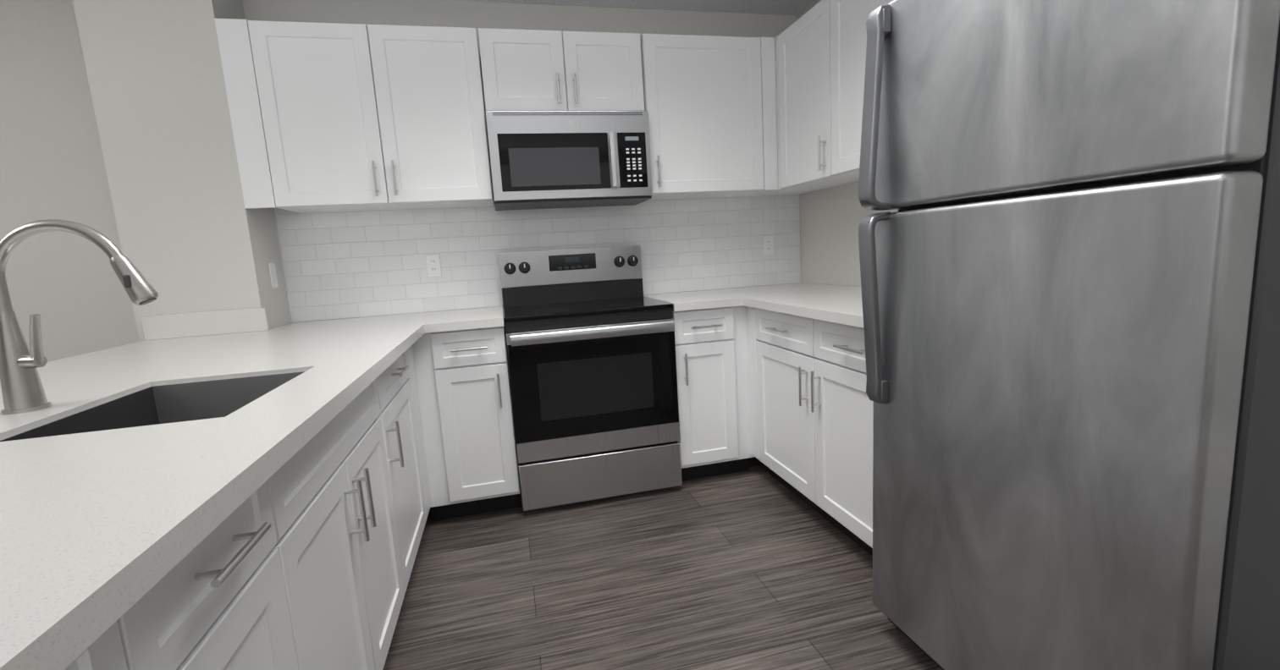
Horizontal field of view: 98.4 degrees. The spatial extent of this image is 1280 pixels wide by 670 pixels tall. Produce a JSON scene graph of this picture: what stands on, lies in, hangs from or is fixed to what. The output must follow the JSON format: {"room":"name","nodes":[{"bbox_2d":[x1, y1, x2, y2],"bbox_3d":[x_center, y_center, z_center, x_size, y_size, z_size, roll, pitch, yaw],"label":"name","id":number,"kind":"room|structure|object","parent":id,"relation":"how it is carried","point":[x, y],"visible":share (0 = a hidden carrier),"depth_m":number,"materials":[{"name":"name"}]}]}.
{"room":"kitchen","nodes":[
{"label":"kitchen","id":0,"kind":"room"},
{"bbox_2d":[72,0,291,342],"bbox_3d":[-1.936,-0.322,2.490,0.470,2.440,0.325,-5,9,-13],"label":"wall","id":1,"kind":"structure","parent":0,"point":[195,235],"depth_m":2.27,"materials":[{"name":"paint"}]},
{"bbox_2d":[267,263,278,288],"bbox_3d":[-1.702,-0.276,2.567,0.008,0.116,0.070,-5,9,-13],"label":"outlet","id":2,"kind":"object","parent":1,"relation":"attached to","point":[273,275],"visible":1,"depth_m":2.56,"materials":[{"name":"white plastic"}]},
{"bbox_2d":[0,0,800,362],"bbox_3d":[-2.417,-0.307,2.588,7.160,2.440,0.108,-5,9,-13],"label":"wall","id":3,"kind":"structure","parent":0,"point":[69,288],"depth_m":2.75,"materials":[{"name":"tile"}]},
{"bbox_2d":[214,18,493,213],"bbox_3d":[-1.241,-0.978,2.552,1.024,0.755,0.364,-5,9,-13],"label":"upper cabinet","id":4,"kind":"object","parent":3,"relation":"attached to","point":[332,118],"visible":1,"depth_m":2.41,"materials":[{"name":"white paint"}]},
{"bbox_2d":[424,253,441,277],"bbox_3d":[-1.068,-0.358,2.857,0.070,0.116,0.008,-5,9,-13],"label":"outlet","id":5,"kind":"object","parent":3,"relation":"attached to","point":[433,266],"visible":1,"depth_m":2.85,"materials":[{"name":"white plastic"}]},
{"bbox_2d":[477,27,644,110],"bbox_3d":[-0.386,-1.256,2.728,0.755,0.360,0.364,-5,9,-13],"label":"upper cabinet","id":6,"kind":"object","parent":3,"relation":"attached to","point":[537,70],"visible":0.9,"depth_m":2.58,"materials":[{"name":"white paint"}]},
{"bbox_2d":[485,110,652,210],"bbox_3d":[-0.355,-0.861,2.757,0.755,0.406,0.426,-5,9,-13],"label":"microwave","id":7,"kind":"object","parent":6,"relation":"attached to","point":[552,159],"visible":1,"depth_m":2.59,"materials":[{"name":"grey metal"}]},
{"bbox_2d":[640,33,777,200],"bbox_3d":[0.335,-1.129,2.925,0.696,0.755,0.364,-5,9,-13],"label":"upper cabinet","id":8,"kind":"object","parent":3,"relation":"attached to","point":[710,104],"visible":0.96,"depth_m":2.79,"materials":[{"name":"white paint"}]},
{"bbox_2d":[762,235,773,255],"bbox_3d":[0.765,-0.533,3.291,0.070,0.116,0.008,-5,9,-13],"label":"outlet","id":9,"kind":"object","parent":3,"relation":"attached to","point":[768,245],"visible":1,"depth_m":3.29,"materials":[{"name":"white plastic"}]},
{"bbox_2d":[449,0,814,16],"bbox_3d":[-1.810,-1.194,-0.332,7.160,0.100,5.790,-5,9,-13],"label":"ceiling","id":10,"kind":"structure","parent":0,"point":[794,8],"depth_m":2.95,"materials":[{"name":"white paint"}]},
{"bbox_2d":[382,457,942,669],"bbox_3d":[-1.659,1.313,0.042,7.160,0.100,5.790,-5,9,-13],"label":"floor","id":11,"kind":"structure","parent":0,"point":[757,566],"depth_m":1.91,"materials":[{"name":"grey wood"}]},
{"bbox_2d":[64,468,314,669],"bbox_3d":[-0.774,0.691,0.533,0.585,0.878,0.730,-5,9,-13],"label":"base cabinet","id":12,"kind":"object","parent":11,"relation":"on","point":[233,603],"depth_m":0.75,"materials":[{"name":"white paint"}]},
{"bbox_2d":[281,373,409,669],"bbox_3d":[-0.958,0.593,1.269,0.585,0.878,0.800,-5,9,-13],"label":"base cabinet","id":13,"kind":"object","parent":11,"relation":"on","point":[303,558],"depth_m":1.28,"materials":[{"name":"white paint"}]},
{"bbox_2d":[382,347,430,576],"bbox_3d":[-1.119,0.506,1.913,0.585,0.878,0.540,-5,9,-13],"label":"base cabinet","id":14,"kind":"object","parent":11,"relation":"on","point":[400,388],"depth_m":2.03,"materials":[{"name":"white paint"}]},
{"bbox_2d":[409,345,431,507],"bbox_3d":[-1.202,0.462,2.244,0.585,0.878,0.148,-5,9,-13],"label":"base cabinet","id":15,"kind":"object","parent":11,"relation":"on","point":[411,348],"depth_m":2.34,"materials":[{"name":"white paint"}]},
{"bbox_2d":[0,308,436,669],"bbox_3d":[-1.262,0.077,1.403,1.142,0.136,2.838,-5,9,-13],"label":"countertop","id":16,"kind":"structure","parent":15,"relation":"on","point":[102,532],"depth_m":0.77,"materials":[{"name":"stone"}]},
{"bbox_2d":[0,219,158,414],"bbox_3d":[-1.140,-0.044,1.114,0.291,0.374,0.068,-5,9,-13],"label":"gooseneck faucet","id":17,"kind":"object","parent":16,"relation":"on","point":[23,391],"visible":1,"depth_m":1.09,"materials":[{"name":"silver metal"}]},
{"bbox_2d":[0,371,304,441],"bbox_3d":[-0.953,0.242,1.171,0.404,0.208,0.528,-5,9,-13],"label":"undermount sink","id":18,"kind":"object","parent":16,"relation":"in","point":[179,402],"visible":0.08,"depth_m":1.36,"materials":[{"name":"metal"}]},
{"bbox_2d":[412,321,521,521],"bbox_3d":[-0.825,0.373,2.687,0.399,0.878,0.654,-5,9,-13],"label":"base cabinet","id":19,"kind":"object","parent":11,"relation":"on","point":[463,383],"visible":0.92,"depth_m":2.41,"materials":[{"name":"white paint"}]},
{"bbox_2d":[426,306,503,332],"bbox_3d":[-0.801,-0.084,2.635,0.292,0.036,0.648,-5,9,-13],"label":"countertop","id":20,"kind":"structure","parent":19,"relation":"on","point":[463,319],"depth_m":2.38,"materials":[{"name":"stone"}]},
{"bbox_2d":[498,245,682,511],"bbox_3d":[-0.262,0.167,2.762,0.759,1.195,0.687,-5,9,-13],"label":"electric range","id":21,"kind":"object","parent":11,"relation":"on","point":[590,344],"visible":1,"depth_m":2.53,"materials":[{"name":"grey metal"}]},
{"bbox_2d":[673,305,754,481],"bbox_3d":[0.301,0.265,2.953,0.397,0.878,0.654,-5,9,-13],"label":"base cabinet","id":22,"kind":"object","parent":11,"relation":"on","point":[713,373],"visible":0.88,"depth_m":2.67,"materials":[{"name":"white paint"}]},
{"bbox_2d":[643,289,741,311],"bbox_3d":[0.238,-0.183,2.881,0.325,0.036,0.648,-5,9,-13],"label":"countertop","id":23,"kind":"structure","parent":22,"relation":"on","point":[688,300],"depth_m":2.67,"materials":[{"name":"stone"}]},
{"bbox_2d":[746,306,872,556],"bbox_3d":[0.984,0.327,2.263,0.633,0.878,1.129,-5,9,-13],"label":"base cabinet","id":24,"kind":"object","parent":11,"relation":"on","point":[811,411],"visible":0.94,"depth_m":2.11,"materials":[{"name":"white paint"}]},
{"bbox_2d":[719,282,863,328],"bbox_3d":[0.863,-0.161,2.478,0.678,0.036,1.731,-5,9,-13],"label":"countertop","id":25,"kind":"structure","parent":24,"relation":"on","point":[837,304],"depth_m":2.38,"materials":[{"name":"stone"}]},
{"bbox_2d":[858,0,1279,669],"bbox_3d":[1.074,0.044,1.250,0.824,1.725,0.760,-5,9,-13],"label":"refrigerator","id":26,"kind":"object","parent":11,"relation":"on","point":[1070,271],"visible":1,"depth_m":0.98,"materials":[{"name":"grey metal"}]},
{"bbox_2d":[795,0,898,286],"bbox_3d":[1.698,-0.262,0.616,0.100,2.440,5.690,-5,9,-13],"label":"wall","id":27,"kind":"structure","parent":0,"point":[831,218],"depth_m":3.02,"materials":[{"name":"paint"}]},
{"bbox_2d":[753,0,892,196],"bbox_3d":[0.963,-1.090,2.409,0.344,0.755,1.670,-5,9,-13],"label":"upper cabinet","id":28,"kind":"object","parent":27,"relation":"attached to","point":[820,46],"visible":0.4,"depth_m":2.48,"materials":[{"name":"white paint"}]}
]}

